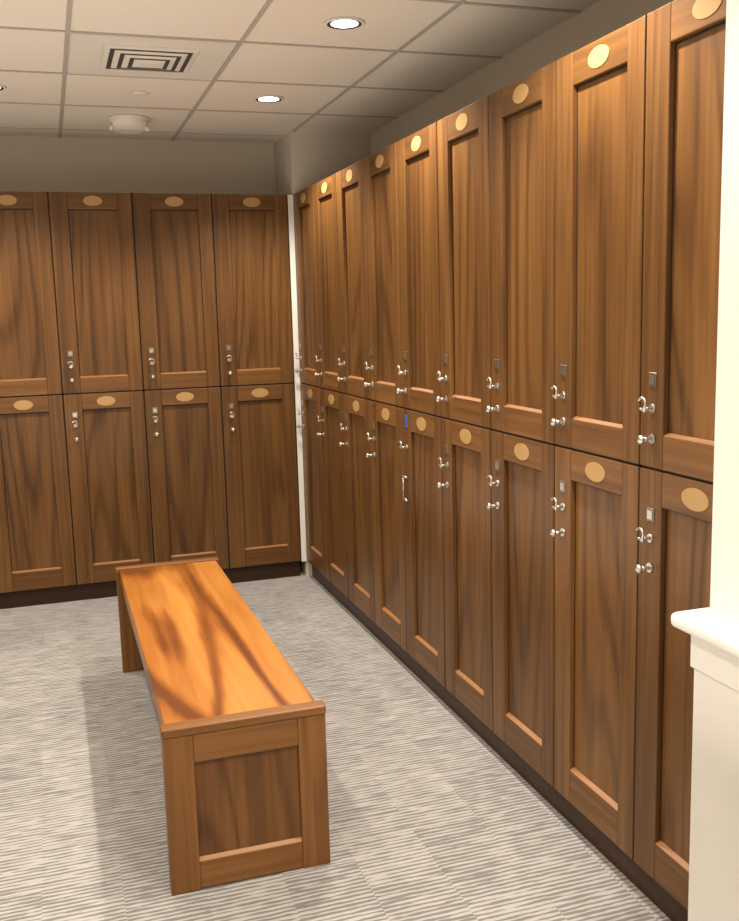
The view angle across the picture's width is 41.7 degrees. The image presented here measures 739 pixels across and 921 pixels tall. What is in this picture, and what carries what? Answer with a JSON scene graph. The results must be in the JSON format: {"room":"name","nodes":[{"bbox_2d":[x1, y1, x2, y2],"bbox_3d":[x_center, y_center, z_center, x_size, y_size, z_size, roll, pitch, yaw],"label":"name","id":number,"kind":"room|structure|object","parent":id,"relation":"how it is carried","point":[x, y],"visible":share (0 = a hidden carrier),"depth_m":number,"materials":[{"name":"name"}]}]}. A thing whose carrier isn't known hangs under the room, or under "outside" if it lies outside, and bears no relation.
{"room":"locker room","nodes":[
{"label":"locker room","id":0,"kind":"room"},
{"bbox_2d":[0,135,275,194],"bbox_3d":[-2.084,-0.475,5.143,3.298,2.400,0.120,-4,9,-18],"label":"wall","id":1,"kind":"structure","parent":0,"point":[27,163],"depth_m":5.19,"materials":[{"name":"paint"}]},
{"bbox_2d":[0,0,599,142],"bbox_3d":[-0.732,-1.242,1.818,3.940,0.050,7.170,-4,9,-18],"label":"ceiling","id":2,"kind":"structure","parent":0,"point":[469,29],"depth_m":3.65,"materials":[{"name":"white tile"}]},
{"bbox_2d":[0,84,6,90],"bbox_3d":[-1.547,-1.516,3.938,0.140,0.005,0.140,-4,9,-18],"label":"recessed light","id":3,"kind":"object","parent":2,"relation":"in","point":[2,87],"visible":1,"depth_m":3.95,"materials":[{"name":"white"}]},
{"bbox_2d":[107,114,149,133],"bbox_3d":[-1.151,-1.603,4.632,0.200,0.064,0.200,-4,9,-18],"label":"smoke detector","id":4,"kind":"object","parent":2,"relation":"attached to","point":[120,123],"depth_m":4.57,"materials":[{"name":"white plastic"}]},
{"bbox_2d":[130,91,149,96],"bbox_3d":[-0.978,-1.558,4.122,0.084,0.009,0.084,-4,9,-18],"label":"sprinkler","id":5,"kind":"object","parent":2,"relation":"attached to","point":[135,93],"depth_m":4.11,"materials":[{"name":"white metal"}]},
{"bbox_2d":[253,95,284,102],"bbox_3d":[-0.446,-1.600,4.293,0.140,0.005,0.140,-4,9,-18],"label":"recessed light","id":6,"kind":"object","parent":2,"relation":"in","point":[264,98],"visible":1,"depth_m":4.28,"materials":[{"name":"white"}]},
{"bbox_2d":[0,0,581,140],"bbox_3d":[-0.714,-1.202,1.728,3.893,0.005,6.958,-4,9,-18],"label":"grid","id":7,"kind":"object","parent":2,"relation":"attached to","point":[67,31],"depth_m":3.66,"materials":[{"name":"white metal"}]},
{"bbox_2d":[68,33,236,79],"bbox_3d":[-0.815,-1.470,3.572,0.556,0.025,0.556,-4,9,-18],"label":"diffuser","id":8,"kind":"object","parent":7,"relation":"in","point":[90,54],"depth_m":3.51,"materials":[{"name":"white metal"}]},
{"bbox_2d":[323,17,365,29],"bbox_3d":[-0.082,-1.443,3.203,0.140,0.005,0.140,-4,9,-18],"label":"recessed light","id":9,"kind":"object","parent":2,"relation":"in","point":[337,23],"visible":1,"depth_m":3.20,"materials":[{"name":"white"}]},
{"bbox_2d":[274,131,370,575],"bbox_3d":[-0.205,-0.589,5.554,0.588,2.400,0.494,-4,9,-18],"label":"wall","id":10,"kind":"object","parent":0,"point":[303,159],"visible":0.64,"depth_m":5.16,"materials":[{"name":"paint"}]},
{"bbox_2d":[0,570,670,920],"bbox_3d":[-0.667,1.179,2.189,3.940,0.050,7.170,-4,9,-18],"label":"floor","id":11,"kind":"structure","parent":0,"point":[428,822],"depth_m":2.91,"materials":[{"name":"grey carpet"}]},
{"bbox_2d":[0,192,300,608],"bbox_3d":[-1.788,-0.296,4.985,2.807,2.078,0.405,-4,9,-18],"label":"lockers","id":12,"kind":"object","parent":11,"relation":"on","point":[148,412],"visible":0.99,"depth_m":5.01,"materials":[{"name":"brown wood"}]},
{"bbox_2d":[115,556,329,895],"bbox_3d":[-0.575,0.757,3.292,0.424,0.445,1.706,-4,9,-18],"label":"bench","id":13,"kind":"object","parent":11,"relation":"on","point":[245,780],"visible":1,"depth_m":2.54,"materials":[{"name":"brown wood"}]},
{"bbox_2d":[293,0,726,920],"bbox_3d":[0.377,-0.148,3.636,0.475,2.078,3.598,-4,9,-18],"label":"bank","id":14,"kind":"object","parent":11,"relation":"on","point":[507,307],"visible":1,"depth_m":2.67,"materials":[{"name":"brown wood"}]},
{"bbox_2d":[370,0,673,154],"bbox_3d":[1.127,-0.125,2.295,0.120,2.400,6.598,-4,9,-18],"label":"wall","id":15,"kind":"structure","parent":0,"point":[602,18],"depth_m":3.54,"materials":[{"name":"paint"}]},
{"bbox_2d":[671,0,738,920],"bbox_3d":[1.331,0.147,0.488,0.632,2.398,2.996,-4,9,-18],"label":"wall","id":16,"kind":"structure","parent":0,"point":[713,895],"depth_m":1.77,"materials":[{"name":"white paint"}]}
]}

